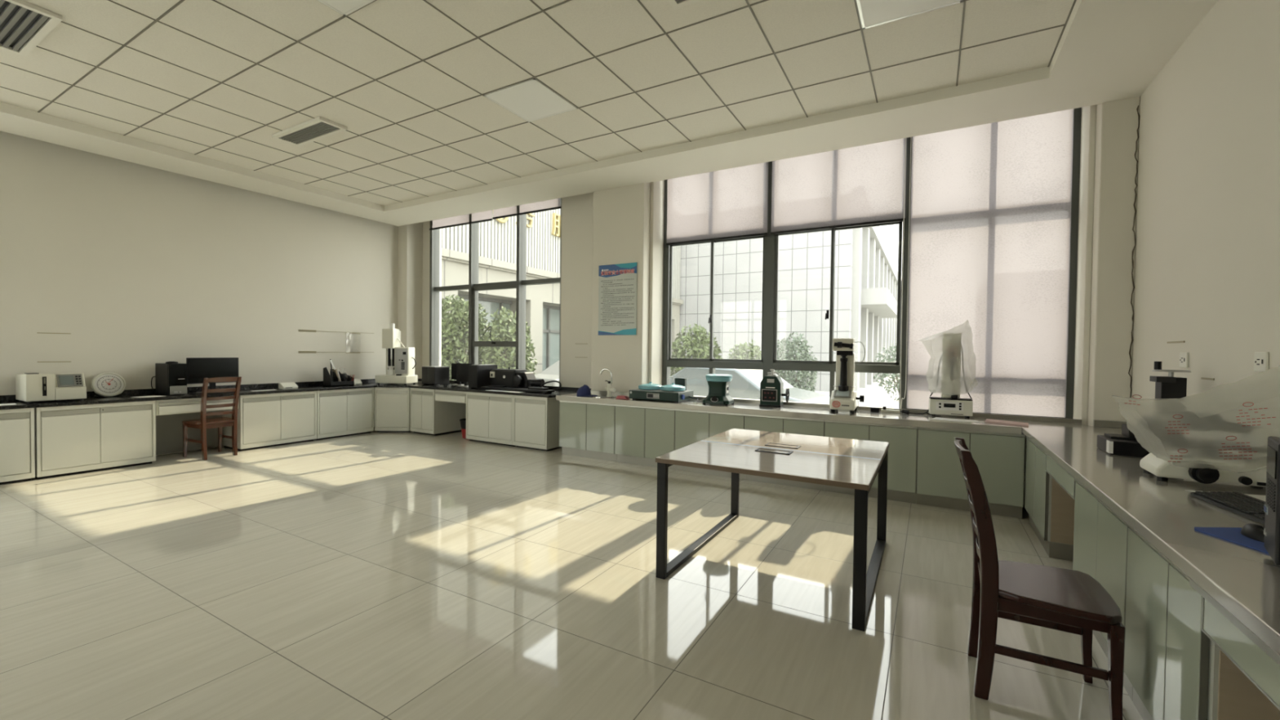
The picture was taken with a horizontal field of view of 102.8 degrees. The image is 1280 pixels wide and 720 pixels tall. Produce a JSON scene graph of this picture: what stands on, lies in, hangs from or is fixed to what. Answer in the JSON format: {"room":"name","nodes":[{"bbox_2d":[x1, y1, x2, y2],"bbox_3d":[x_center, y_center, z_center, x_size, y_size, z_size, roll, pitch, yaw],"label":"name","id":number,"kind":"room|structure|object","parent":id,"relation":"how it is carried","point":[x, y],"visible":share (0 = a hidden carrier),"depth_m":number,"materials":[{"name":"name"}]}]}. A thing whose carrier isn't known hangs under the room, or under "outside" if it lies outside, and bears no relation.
{"room":"laboratory","nodes":[
{"label":"laboratory","id":0,"kind":"room"},
{"bbox_2d":[0,131,397,455],"bbox_3d":[-6.746,-0.913,5.337,0.200,4.250,10.200,1,1,30],"label":"wall","id":1,"kind":"structure","parent":0,"point":[143,266],"depth_m":6.49,"materials":[{"name":"beige paint"}]},
{"bbox_2d":[0,378,591,401],"bbox_3d":[-4.138,0.427,5.598,4.118,0.068,6.612,1,1,30],"label":"backsplash","id":2,"kind":"structure","parent":1,"relation":"attached to","point":[146,391],"depth_m":7.08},
{"bbox_2d":[0,426,1142,719],"bbox_3d":[-2.400,1.369,2.883,10.268,0.120,10.200,1,1,30],"label":"floor","id":3,"kind":"structure","parent":0,"point":[374,575],"depth_m":2.87,"materials":[{"name":"tile"}]},
{"bbox_2d":[0,408,35,484],"bbox_3d":[-6.579,0.852,4.911,0.521,0.740,0.900,1,1,30],"label":"base cabinet","id":4,"kind":"object","parent":3,"relation":"on","point":[17,448],"visible":0.97,"depth_m":5.08,"materials":[{"name":"white wood"}]},
{"bbox_2d":[34,400,155,479],"bbox_3d":[-6.121,0.843,5.712,0.521,0.740,0.915,1,1,30],"label":"base cabinet","id":5,"kind":"object","parent":3,"relation":"on","point":[68,440],"visible":0.95,"depth_m":5.54,"materials":[{"name":"white wood"}]},
{"bbox_2d":[155,395,239,454],"bbox_3d":[-5.685,0.824,6.476,0.520,0.720,0.825,1,1,30],"label":"desk unit","id":6,"kind":"object","parent":3,"relation":"on","point":[170,414],"visible":0.52,"depth_m":6.47,"materials":[{"name":"white wood"}]},
{"bbox_2d":[182,376,241,460],"bbox_3d":[-5.357,0.707,6.409,0.536,1.003,0.455,1,1,26],"label":"dining chair","id":7,"kind":"object","parent":3,"relation":"on","point":[204,423],"visible":1,"depth_m":6.33,"materials":[{"name":"red wood"}]},
{"bbox_2d":[222,391,316,450],"bbox_3d":[-5.238,0.825,7.260,0.521,0.740,0.960,1,1,30],"label":"base cabinet","id":8,"kind":"object","parent":3,"relation":"on","point":[268,420],"visible":0.96,"depth_m":7.06,"materials":[{"name":"white wood"}]},
{"bbox_2d":[314,387,373,439],"bbox_3d":[-4.777,0.815,8.068,0.521,0.740,0.880,1,1,30],"label":"base cabinet","id":9,"kind":"object","parent":3,"relation":"on","point":[349,411],"visible":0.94,"depth_m":7.92,"materials":[{"name":"white wood"}]},
{"bbox_2d":[374,386,411,432],"bbox_3d":[-4.057,0.816,8.491,0.555,0.740,0.300,1,1,-2],"label":"base cabinet","id":10,"kind":"object","parent":3,"relation":"on","point":[392,405],"visible":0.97,"depth_m":8.34,"materials":[{"name":"white wood"}]},
{"bbox_2d":[409,387,466,435],"bbox_3d":[-3.338,0.824,8.501,0.580,0.740,0.681,1,1,30],"label":"base cabinet","id":11,"kind":"object","parent":3,"relation":"on","point":[428,415],"visible":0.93,"depth_m":8.24,"materials":[{"name":"white wood"}]},
{"bbox_2d":[435,389,466,403],"bbox_3d":[-2.769,0.827,8.177,0.720,0.720,0.680,1,1,30],"label":"drawer","id":12,"kind":"object","parent":3,"relation":"on","point":[440,395],"visible":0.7,"depth_m":7.87,"materials":[{"name":"white wood"}]},
{"bbox_2d":[459,417,466,438],"bbox_3d":[-2.663,1.067,7.958,0.284,0.290,0.284,1,1,30],"label":"waste bin","id":13,"kind":"object","parent":3,"relation":"on","point":[463,421],"visible":0.41,"depth_m":7.86,"materials":[{"name":"red plastic"}]},
{"bbox_2d":[466,391,515,446],"bbox_3d":[-2.044,0.853,7.763,0.950,0.740,0.681,1,1,30],"label":"base cabinet","id":14,"kind":"object","parent":3,"relation":"on","point":[489,416],"visible":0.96,"depth_m":7.46,"materials":[{"name":"white wood"}]},
{"bbox_2d":[512,395,562,451],"bbox_3d":[-1.360,0.868,7.373,0.615,0.740,0.680,1,1,30],"label":"base cabinet","id":15,"kind":"object","parent":3,"relation":"on","point":[535,419],"visible":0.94,"depth_m":7.06,"materials":[{"name":"white laminate"}]},
{"bbox_2d":[0,382,577,409],"bbox_3d":[-4.125,0.479,5.593,4.147,0.034,6.615,1,1,30],"label":"countertop","id":16,"kind":"structure","parent":15,"relation":"on","point":[96,400],"depth_m":6.88,"materials":[{"name":"black stone"}]},
{"bbox_2d":[15,373,86,403],"bbox_3d":[-6.295,0.285,5.468,0.420,0.306,0.430,1,1,30],"label":"instrument","id":17,"kind":"object","parent":16,"relation":"on","point":[29,387],"visible":1,"depth_m":5.34,"materials":[{"name":"beige paint"}]},
{"bbox_2d":[90,372,125,396],"bbox_3d":[-6.195,0.287,5.957,0.116,0.282,0.290,1,1,30],"label":"dial","id":18,"kind":"object","parent":16,"relation":"on","point":[107,384],"visible":1,"depth_m":5.94,"materials":[{"name":"white paint"}]},
{"bbox_2d":[151,361,186,395],"bbox_3d":[-5.829,0.222,6.323,0.413,0.412,0.221,1,1,30],"label":"computer tower","id":19,"kind":"object","parent":16,"relation":"on","point":[171,379],"depth_m":6.25,"materials":[{"name":"black plastic"}]},
{"bbox_2d":[169,385,186,394],"bbox_3d":[-5.644,0.367,6.247,0.005,0.101,0.164,1,1,30],"label":"grille","id":20,"kind":"object","parent":19,"relation":"attached to","point":[174,389],"depth_m":6.24,"materials":[{"name":"grey plastic"}]},
{"bbox_2d":[186,357,238,389],"bbox_3d":[-5.576,0.197,6.663,0.160,0.455,0.550,1,1,30],"label":"monitor","id":21,"kind":"object","parent":16,"relation":"on","point":[198,369],"visible":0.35,"depth_m":6.61,"materials":[{"name":"black plastic"}]},
{"bbox_2d":[278,382,297,389],"bbox_3d":[-5.098,0.372,7.405,0.142,0.089,0.200,1,1,30],"label":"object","id":22,"kind":"object","parent":16,"relation":"on","point":[288,385],"visible":1,"depth_m":7.36,"materials":[{"name":"white paint"}]},
{"bbox_2d":[323,367,354,386],"bbox_3d":[-4.761,0.258,8.075,0.220,0.300,0.360,1,1,30],"label":"desk organizer","id":23,"kind":"object","parent":16,"relation":"on","point":[326,376],"visible":0.98,"depth_m":7.98,"materials":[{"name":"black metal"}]},
{"bbox_2d":[324,381,354,386],"bbox_3d":[-4.762,0.338,8.076,0.220,0.140,0.360,1,1,30],"label":"tray","id":24,"kind":"object","parent":23,"relation":"on","point":[329,384],"depth_m":7.97,"materials":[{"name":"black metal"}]},
{"bbox_2d":[375,323,417,385],"bbox_3d":[-4.074,-0.104,8.602,0.607,1.020,0.340,1,1,8],"label":"instrument","id":25,"kind":"object","parent":16,"relation":"on","point":[401,363],"visible":1,"depth_m":8.54,"materials":[{"name":"white paint"}]},
{"bbox_2d":[422,365,449,385],"bbox_3d":[-3.447,0.260,8.612,0.330,0.306,0.304,1,1,30],"label":"equipment case","id":26,"kind":"object","parent":16,"relation":"on","point":[432,375],"visible":0.97,"depth_m":8.50,"materials":[{"name":"black metal"}]},
{"bbox_2d":[450,363,463,385],"bbox_3d":[-3.023,0.239,8.546,0.360,0.360,0.160,1,1,22],"label":"monitor","id":27,"kind":"object","parent":16,"relation":"on","point":[453,365],"visible":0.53,"depth_m":8.60,"materials":[{"name":"black plastic"}]},
{"bbox_2d":[456,363,472,386],"bbox_3d":[-2.809,0.240,8.239,0.380,0.375,0.160,1,1,34],"label":"monitor","id":28,"kind":"object","parent":16,"relation":"on","point":[462,369],"visible":0.64,"depth_m":8.22,"materials":[{"name":"black plastic"}]},
{"bbox_2d":[468,364,497,388],"bbox_3d":[-2.450,0.254,7.977,0.190,0.366,0.420,1,1,30],"label":"computer tower","id":29,"kind":"object","parent":16,"relation":"on","point":[478,374],"visible":0.83,"depth_m":7.82,"materials":[{"name":"black plastic"}]},
{"bbox_2d":[489,366,536,388],"bbox_3d":[-1.947,0.278,7.840,0.720,0.335,0.360,1,1,30],"label":"machine","id":30,"kind":"object","parent":16,"relation":"on","point":[513,378],"visible":0.91,"depth_m":7.72,"materials":[{"name":"black metal"}]},
{"bbox_2d":[480,385,555,393],"bbox_3d":[-1.804,0.419,7.471,1.280,0.070,0.180,1,1,30],"label":"flat panel","id":31,"kind":"object","parent":16,"relation":"on","point":[544,390],"visible":1,"depth_m":7.35,"materials":[{"name":"black metal"}]},
{"bbox_2d":[529,378,544,387],"bbox_3d":[-1.533,0.367,7.581,0.220,0.175,0.220,1,1,30],"label":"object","id":32,"kind":"object","parent":16,"relation":"on","point":[538,382],"visible":0.46,"depth_m":7.55,"materials":[{"name":"black plastic"}]},
{"bbox_2d":[559,400,617,462],"bbox_3d":[-0.595,0.899,6.672,0.865,0.722,0.380,1,1,30],"label":"base cabinet","id":33,"kind":"object","parent":3,"relation":"on","point":[586,429],"visible":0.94,"depth_m":6.51,"materials":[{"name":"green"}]},
{"bbox_2d":[555,384,1279,655],"bbox_3d":[0.320,0.498,3.419,5.706,0.211,5.445,1,1,30],"label":"countertop","id":34,"kind":"structure","parent":33,"relation":"on","point":[1244,580],"depth_m":2.20,"materials":[{"name":"grey stone"}]},
{"bbox_2d":[600,368,615,396],"bbox_3d":[-0.423,0.289,6.601,0.234,0.366,0.071,1,1,30],"label":"faucet","id":35,"kind":"object","parent":34,"relation":"on","point":[609,388],"visible":1,"depth_m":6.56,"materials":[{"name":"white paint"}]},
{"bbox_2d":[629,376,702,402],"bbox_3d":[0.372,0.350,6.196,0.920,0.277,0.446,1,1,30],"label":"machine","id":36,"kind":"object","parent":34,"relation":"on","point":[677,393],"visible":0.94,"depth_m":6.11,"materials":[{"name":"teal paint"}]},
{"bbox_2d":[702,373,733,405],"bbox_3d":[0.895,0.330,5.819,0.308,0.343,0.322,1,1,26],"label":"machine","id":37,"kind":"object","parent":34,"relation":"on","point":[718,384],"visible":1,"depth_m":5.72,"materials":[{"name":"teal paint"}]},
{"bbox_2d":[705,373,732,382],"bbox_3d":[0.899,0.203,5.822,0.304,0.088,0.304,1,1,26],"label":"bowl","id":38,"kind":"object","parent":37,"relation":"on","point":[709,377],"depth_m":5.70,"materials":[{"name":"teal plastic"}]},
{"bbox_2d":[759,368,789,407],"bbox_3d":[1.497,0.307,5.670,0.294,0.410,0.220,1,1,25],"label":"press","id":39,"kind":"object","parent":34,"relation":"on","point":[771,386],"visible":1,"depth_m":5.59,"materials":[{"name":"teal paint"}]},
{"bbox_2d":[830,338,865,413],"bbox_3d":[2.117,0.155,5.189,0.305,0.745,0.375,1,1,27],"label":"hardness tester","id":40,"kind":"object","parent":34,"relation":"on","point":[845,396],"visible":1,"depth_m":5.14,"materials":[{"name":"white paint"}]},
{"bbox_2d":[928,333,973,417],"bbox_3d":[2.974,0.143,4.882,0.350,0.800,0.155,1,1,26],"label":"instrument","id":41,"kind":"object","parent":34,"relation":"on","point":[950,403],"visible":1,"depth_m":4.85,"materials":[{"name":"white paint"}]},
{"bbox_2d":[931,417,984,422],"bbox_3d":[2.884,0.546,4.653,0.420,0.002,0.210,1,1,30],"label":"paper sheet","id":42,"kind":"object","parent":34,"relation":"on","point":[935,418],"visible":1,"depth_m":4.64,"materials":[{"name":"white paper"}]},
{"bbox_2d":[984,418,1028,426],"bbox_3d":[3.223,0.548,4.489,0.338,0.012,0.220,2,1,45],"label":"booklet","id":43,"kind":"object","parent":34,"relation":"on","point":[987,420],"visible":1,"depth_m":4.44,"materials":[{"name":"pink paper"}]},
{"bbox_2d":[1097,361,1200,457],"bbox_3d":[3.107,0.293,3.110,0.433,0.570,0.284,1,1,30],"label":"microscope","id":44,"kind":"object","parent":34,"relation":"on","point":[1135,440],"visible":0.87,"depth_m":3.07,"materials":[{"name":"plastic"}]},
{"bbox_2d":[1137,411,1279,487],"bbox_3d":[2.712,0.421,2.427,0.479,0.330,0.305,1,1,30],"label":"microscope","id":45,"kind":"object","parent":34,"relation":"on","point":[1206,466],"visible":0.98,"depth_m":2.40,"materials":[{"name":"white paint"}]},
{"bbox_2d":[1124,394,1275,462],"bbox_3d":[2.662,0.256,2.457,0.678,0.497,0.462,1,1,30],"label":"plastic bag","id":46,"kind":"object","parent":45,"relation":"on","point":[1135,394],"visible":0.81,"depth_m":2.23,"materials":[{"name":"clear"}]},
{"bbox_2d":[1124,394,1142,404],"bbox_3d":[2.345,0.189,2.429,0.061,0.049,0.003,1,1,30],"label":"print","id":47,"kind":"object","parent":46,"relation":"attached to","point":[1135,394],"depth_m":2.43,"materials":[{"name":"red"}]},
{"bbox_2d":[1164,414,1190,434],"bbox_3d":[2.441,0.292,2.320,0.082,0.092,0.004,1,1,30],"label":"print","id":48,"kind":"object","parent":46,"relation":"attached to","point":[1174,415],"depth_m":2.32,"materials":[{"name":"red"}]},
{"bbox_2d":[1168,448,1187,462],"bbox_3d":[2.454,0.435,2.330,0.064,0.064,0.003,1,1,30],"label":"print","id":49,"kind":"object","parent":46,"relation":"attached to","point":[1179,449],"depth_m":2.33,"materials":[{"name":"red"}]},
{"bbox_2d":[1218,435,1257,459],"bbox_3d":[2.606,0.385,2.227,0.116,0.107,0.003,1,1,30],"label":"print","id":50,"kind":"object","parent":46,"relation":"attached to","point":[1228,436],"depth_m":2.23,"materials":[{"name":"red"}]},
{"bbox_2d":[1235,401,1275,426],"bbox_3d":[2.653,0.235,2.201,0.117,0.107,0.007,1,1,30],"label":"print","id":51,"kind":"object","parent":46,"relation":"attached to","point":[1248,402],"depth_m":2.21,"materials":[{"name":"red"}]},
{"bbox_2d":[1184,489,1266,501],"bbox_3d":[2.590,0.591,2.026,0.422,0.002,0.437,1,1,16],"label":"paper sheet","id":52,"kind":"object","parent":34,"relation":"on","point":[1257,496],"visible":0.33,"depth_m":2.21,"materials":[{"name":"white"}]},
{"bbox_2d":[1190,490,1265,524],"bbox_3d":[2.374,0.574,1.972,0.155,0.033,0.460,1,1,21],"label":"keyboard","id":53,"kind":"object","parent":34,"relation":"on","point":[1245,505],"visible":0.77,"depth_m":2.03,"materials":[{"name":"black plastic"}]},
{"bbox_2d":[1194,527,1268,553],"bbox_3d":[2.022,0.591,1.639,0.200,0.004,0.300,1,1,0],"label":"mouse pad","id":54,"kind":"object","parent":34,"relation":"on","point":[1233,535],"visible":0.64,"depth_m":1.70,"materials":[{"name":"blue"}]},
{"bbox_2d":[1240,523,1264,542],"bbox_3d":[2.045,0.567,1.678,0.066,0.042,0.124,1,1,10],"label":"computer mouse","id":55,"kind":"object","parent":54,"relation":"on","point":[1255,531],"visible":0.72,"depth_m":1.68,"materials":[{"name":"black plastic"}]},
{"bbox_2d":[1263,435,1279,565],"bbox_3d":[2.001,0.417,1.364,0.408,0.360,0.190,2,1,45],"label":"computer tower","id":56,"kind":"object","parent":34,"relation":"on","point":[1272,505],"visible":1,"depth_m":1.48,"materials":[{"name":"black plastic"}]},
{"bbox_2d":[1266,477,1275,511],"bbox_3d":[1.853,0.395,1.500,0.003,0.077,0.124,2,1,45],"label":"vent","id":57,"kind":"object","parent":56,"relation":"attached to","point":[1271,482],"depth_m":1.49,"materials":[{"name":"grey plastic"}]},
{"bbox_2d":[614,404,676,470],"bbox_3d":[0.137,0.915,6.254,0.818,0.722,0.380,1,1,30],"label":"base cabinet","id":58,"kind":"object","parent":3,"relation":"on","point":[642,434],"visible":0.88,"depth_m":6.10,"materials":[{"name":"grey"}]},
{"bbox_2d":[674,408,745,479],"bbox_3d":[0.850,0.931,5.848,0.819,0.722,0.380,1,1,30],"label":"base cabinet","id":59,"kind":"object","parent":3,"relation":"on","point":[691,427],"visible":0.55,"depth_m":5.73,"materials":[{"name":"grey"}]},
{"bbox_2d":[655,428,888,631],"bbox_3d":[0.955,0.965,3.433,1.193,0.745,1.403,1,1,30],"label":"meeting table","id":60,"kind":"object","parent":3,"relation":"on","point":[854,464],"visible":1,"depth_m":3.12,"materials":[{"name":"white"}]},
{"bbox_2d":[744,413,824,490],"bbox_3d":[1.563,0.947,5.441,0.820,0.722,0.380,1,1,30],"label":"base cabinet","id":61,"kind":"object","parent":3,"relation":"on","point":[752,422],"visible":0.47,"depth_m":5.28,"materials":[{"name":"grey"}]},
{"bbox_2d":[824,420,917,503],"bbox_3d":[2.272,0.963,5.036,0.809,0.722,0.380,1,1,30],"label":"base cabinet","id":62,"kind":"object","parent":3,"relation":"on","point":[902,440],"visible":0.57,"depth_m":4.78,"materials":[{"name":"grey"}]},
{"bbox_2d":[915,426,1025,518],"bbox_3d":[2.969,0.978,4.639,0.792,0.722,0.380,1,1,30],"label":"base cabinet","id":63,"kind":"object","parent":3,"relation":"on","point":[999,458],"visible":0.84,"depth_m":4.46,"materials":[{"name":"grey"}]},
{"bbox_2d":[954,436,1125,719],"bbox_3d":[1.612,0.868,2.129,0.536,1.003,0.455,1,1,29],"label":"dining chair","id":64,"kind":"object","parent":3,"relation":"on","point":[1062,599],"visible":1,"depth_m":2.04,"materials":[{"name":"brown wood"}]},
{"bbox_2d":[1024,436,1073,561],"bbox_3d":[3.311,0.999,3.724,0.700,0.722,0.860,1,1,30],"label":"base cabinet","id":65,"kind":"object","parent":3,"relation":"on","point":[1037,478],"visible":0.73,"depth_m":3.71,"materials":[{"name":"grey"}]},
{"bbox_2d":[1045,453,1075,544],"bbox_3d":[2.895,1.004,3.000,0.706,0.730,0.800,1,1,30],"label":"desk unit","id":66,"kind":"object","parent":3,"relation":"on","point":[1062,484],"visible":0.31,"depth_m":3.45,"materials":[{"name":"grey"}]},
{"bbox_2d":[1072,479,1133,700],"bbox_3d":[2.482,1.016,2.271,0.700,0.722,0.865,1,1,30],"label":"base cabinet","id":67,"kind":"object","parent":3,"relation":"on","point":[1100,535],"visible":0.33,"depth_m":2.36,"materials":[{"name":"grey"}]},
{"bbox_2d":[1124,524,1211,719],"bbox_3d":[2.104,1.024,1.609,0.700,0.722,0.655,1,1,30],"label":"base cabinet","id":68,"kind":"object","parent":3,"relation":"on","point":[1167,654],"visible":0.59,"depth_m":1.73,"materials":[{"name":"grey"}]},
{"bbox_2d":[1189,577,1279,719],"bbox_3d":[1.690,1.022,0.913,0.730,0.742,0.950,1,1,30],"label":"desk unit","id":69,"kind":"object","parent":3,"relation":"on","point":[1245,671],"visible":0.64,"depth_m":1.41,"materials":[{"name":"grey"}]},
{"bbox_2d":[0,0,1217,226],"bbox_3d":[-2.359,-2.315,2.597,8.288,0.030,7.820,1,1,30],"label":"ceiling","id":70,"kind":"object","parent":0,"point":[536,44],"visible":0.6,"depth_m":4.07,"materials":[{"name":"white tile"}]},
{"bbox_2d":[0,0,62,57],"bbox_3d":[-4.491,-2.324,3.371,0.910,0.028,0.730,1,1,30],"label":"ceiling vent","id":71,"kind":"object","parent":70,"relation":"attached to","point":[24,25],"visible":1,"depth_m":3.54,"materials":[{"name":"white metal"}]},
{"bbox_2d":[271,116,346,146],"bbox_3d":[-3.415,-2.346,5.266,0.900,0.028,0.270,1,1,30],"label":"ceiling vent","id":72,"kind":"object","parent":70,"relation":"attached to","point":[317,128],"visible":1,"depth_m":5.23,"materials":[{"name":"white metal"}]},
{"bbox_2d":[316,0,374,16],"bbox_3d":[-1.865,-2.296,3.021,0.584,0.011,0.584,1,1,30],"label":"ceiling light panel","id":73,"kind":"object","parent":70,"relation":"attached to","point":[344,7],"visible":1,"depth_m":3.30,"materials":[{"name":"white plastic"}]},
{"bbox_2d":[483,78,577,122],"bbox_3d":[-0.973,-2.314,4.584,0.584,0.011,0.584,1,1,30],"label":"ceiling light panel","id":74,"kind":"object","parent":70,"relation":"attached to","point":[531,100],"visible":1,"depth_m":4.55,"materials":[{"name":"white plastic"}]},
{"bbox_2d":[0,0,1076,202],"bbox_3d":[-2.360,-2.298,2.595,8.249,0.004,7.784,1,1,30],"label":"grid","id":75,"kind":"object","parent":70,"relation":"attached to","point":[180,2],"visible":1,"depth_m":4.14,"materials":[{"name":"grey metal"}]},
{"bbox_2d":[666,0,702,9],"bbox_3d":[0.556,-2.257,2.966,0.900,0.028,0.230,1,1,30],"label":"ceiling vent","id":76,"kind":"object","parent":70,"relation":"attached to","point":[676,4],"visible":1,"depth_m":3.22,"materials":[{"name":"white metal"}]},
{"bbox_2d":[856,0,963,29],"bbox_3d":[1.632,-2.256,3.097,0.584,0.011,0.584,1,1,30],"label":"ceiling light panel","id":77,"kind":"object","parent":70,"relation":"attached to","point":[873,13],"visible":1,"depth_m":3.28,"materials":[{"name":"white plastic"}]},
{"bbox_2d":[397,105,1096,505],"bbox_3d":[-0.086,-0.867,7.092,9.629,4.250,0.550,1,1,30],"label":"wall","id":78,"kind":"structure","parent":0,"point":[413,239],"depth_m":7.50,"materials":[{"name":"beige paint"}]},
{"bbox_2d":[429,198,561,386],"bbox_3d":[-2.482,-1.167,8.497,3.005,3.280,0.239,1,1,30],"label":"window","id":79,"kind":"structure","parent":78,"relation":"in","point":[520,284],"depth_m":8.67,"materials":[{"name":"grey metal"}]},
{"bbox_2d":[429,209,493,230],"bbox_3d":[-3.099,-2.530,8.780,1.540,0.435,0.056,1,1,30],"label":"roller blind","id":80,"kind":"object","parent":79,"relation":"attached to","point":[483,216],"visible":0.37,"depth_m":8.75,"materials":[{"name":"fabric"}]},
{"bbox_2d":[492,198,560,219],"bbox_3d":[-1.805,-2.509,8.042,1.400,0.420,0.056,1,1,30],"label":"roller blind","id":81,"kind":"object","parent":79,"relation":"attached to","point":[553,204],"visible":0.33,"depth_m":8.01,"materials":[{"name":"fabric"}]},
{"bbox_2d":[598,262,637,335],"bbox_3d":[-0.298,-0.793,6.712,0.590,0.930,0.017,1,1,30],"label":"poster","id":82,"kind":"object","parent":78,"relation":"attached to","point":[617,283],"visible":1,"depth_m":6.70,"materials":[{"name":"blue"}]},
{"bbox_2d":[591,182,650,392],"bbox_3d":[-0.136,-0.737,7.035,0.792,3.990,0.700,1,1,30],"label":"pillar","id":83,"kind":"structure","parent":78,"relation":"attached to","point":[621,215],"depth_m":6.68,"materials":[{"name":"beige paint"}]},
{"bbox_2d":[662,107,1081,418],"bbox_3d":[2.214,-1.063,5.867,4.340,3.280,0.152,1,1,30],"label":"window","id":84,"kind":"structure","parent":78,"relation":"in","point":[769,361],"depth_m":5.91,"materials":[{"name":"grey metal"}]},
{"bbox_2d":[666,161,768,245],"bbox_3d":[0.951,-2.087,6.474,1.355,1.140,0.056,1,1,30],"label":"roller blind","id":85,"kind":"object","parent":84,"relation":"attached to","point":[731,203],"visible":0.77,"depth_m":6.45,"materials":[{"name":"fabric"}]},
{"bbox_2d":[770,137,906,235],"bbox_3d":[2.199,-2.059,5.762,1.430,1.140,0.056,1,1,30],"label":"roller blind","id":86,"kind":"object","parent":84,"relation":"attached to","point":[863,184],"visible":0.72,"depth_m":5.73,"materials":[{"name":"fabric"}]},
{"bbox_2d":[899,108,1074,418],"bbox_3d":[3.395,-1.025,5.088,1.385,3.155,0.062,1,1,30],"label":"roller blind","id":87,"kind":"object","parent":84,"relation":"attached to","point":[990,219],"visible":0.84,"depth_m":5.04,"materials":[{"name":"fabric"}]},
{"bbox_2d":[1130,0,1279,454],"bbox_3d":[1.997,-0.718,0.348,0.200,4.250,10.200,1,1,30],"label":"wall","id":88,"kind":"structure","parent":0,"point":[1207,264],"depth_m":3.04,"materials":[{"name":"beige paint"}]},
{"bbox_2d":[590,390,1220,453],"bbox_3d":[0.428,0.515,3.358,5.455,0.054,5.446,1,1,30],"label":"backsplash","id":89,"kind":"structure","parent":88,"relation":"attached to","point":[1109,424],"depth_m":4.85,"materials":[{"name":"grey stone"}]},
{"bbox_2d":[1087,96,1140,426],"bbox_3d":[4.160,-0.641,4.585,0.239,3.990,0.700,1,1,30],"label":"pillar","id":90,"kind":"structure","parent":88,"relation":"attached to","point":[1117,122],"depth_m":4.29,"materials":[{"name":"beige paint"}]},
{"bbox_2d":[1128,105,1140,407],"bbox_3d":[4.079,-0.850,4.221,0.028,2.484,0.012,1,1,30],"label":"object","id":91,"kind":"structure","parent":88,"relation":"attached to","point":[1137,108],"depth_m":4.22,"materials":[{"name":"brown paint"}]},
{"bbox_2d":[1179,352,1188,368],"bbox_3d":[3.573,0.000,3.356,0.014,0.100,0.110,1,1,30],"label":"wall outlet","id":92,"kind":"object","parent":88,"relation":"attached to","point":[1184,357],"visible":1,"depth_m":3.34,"materials":[{"name":"white paint"}]},
{"bbox_2d":[1253,351,1269,372],"bbox_3d":[3.124,0.009,2.570,0.014,0.100,0.110,1,1,30],"label":"wall outlet","id":93,"kind":"object","parent":88,"relation":"attached to","point":[1260,358],"visible":1,"depth_m":2.56,"materials":[{"name":"white paint"}]},
{"label":"outside","id":94,"kind":"structure","parent":0,"visible":0},
{"bbox_2d":[814,373,899,407],"bbox_3d":[31.307,1.190,54.919,120.000,0.200,113.600,1,1,30],"label":"ground","id":95,"kind":"structure","parent":94,"point":[874,394],"depth_m":21.11,"materials":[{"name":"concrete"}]},
{"bbox_2d":[441,294,488,380],"bbox_3d":[-4.580,-0.091,12.995,1.561,3.164,1.608,1,1,12],"label":"shrub","id":96,"kind":"object","parent":95,"relation":"on","point":[457,321],"visible":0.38,"depth_m":12.54,"materials":[{"name":"green plant"}]},
{"bbox_2d":[480,306,537,373],"bbox_3d":[-3.234,0.114,12.415,1.366,2.826,1.318,1,1,30],"label":"shrub","id":97,"kind":"object","parent":95,"relation":"on","point":[507,330],"visible":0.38,"depth_m":12.16,"materials":[{"name":"green plant"}]},
{"bbox_2d":[534,360,559,386],"bbox_3d":[-1.461,0.718,16.036,1.762,1.417,4.290,2,1,45],"label":"car","id":98,"kind":"object","parent":95,"relation":"on","point":[551,373],"visible":0.02,"depth_m":14.98,"materials":[{"name":"metal"}]},
{"bbox_2d":[441,201,683,375],"bbox_3d":[-5.895,-3.176,20.343,8.200,8.940,18.555,1,1,30],"label":"office wing","id":99,"kind":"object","parent":95,"relation":"on","point":[497,263],"visible":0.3,"depth_m":16.61},
{"bbox_2d":[670,323,723,376],"bbox_3d":[1.913,0.101,17.570,2.012,2.694,1.766,1,1,30],"label":"shrub","id":100,"kind":"object","parent":95,"relation":"on","point":[700,344],"visible":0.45,"depth_m":17.25,"materials":[{"name":"green plant"}]},
{"bbox_2d":[728,338,761,359],"bbox_3d":[3.591,0.385,17.084,1.623,2.179,1.515,1,1,30],"label":"shrub","id":101,"kind":"object","parent":95,"relation":"on","point":[754,351],"visible":0.22,"depth_m":16.89,"materials":[{"name":"green plant"}]},
{"bbox_2d":[670,367,829,403],"bbox_3d":[2.148,0.841,11.680,4.290,1.417,1.762,1,1,38],"label":"car","id":102,"kind":"object","parent":95,"relation":"on","point":[744,383],"visible":0.09,"depth_m":10.83,"materials":[{"name":"silver metal"}]},
{"bbox_2d":[679,226,901,391],"bbox_3d":[15.697,-3.330,42.329,11.190,8.940,41.150,1,1,30],"label":"building","id":103,"kind":"structure","parent":95,"relation":"on","point":[866,273],"depth_m":24.64,"materials":[{"name":"grey"}]},
{"bbox_2d":[775,331,817,391],"bbox_3d":[4.670,0.315,15.769,1.571,2.394,1.499,0,1,-11],"label":"shrub","id":104,"kind":"object","parent":95,"relation":"on","point":[794,382],"visible":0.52,"depth_m":15.44,"materials":[{"name":"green plant"}]},
{"bbox_2d":[873,342,900,400],"bbox_3d":[9.674,0.377,18.726,2.128,2.281,1.915,1,1,30],"label":"shrub","id":105,"kind":"object","parent":95,"relation":"on","point":[893,375],"visible":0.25,"depth_m":18.79,"materials":[{"name":"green plant"}]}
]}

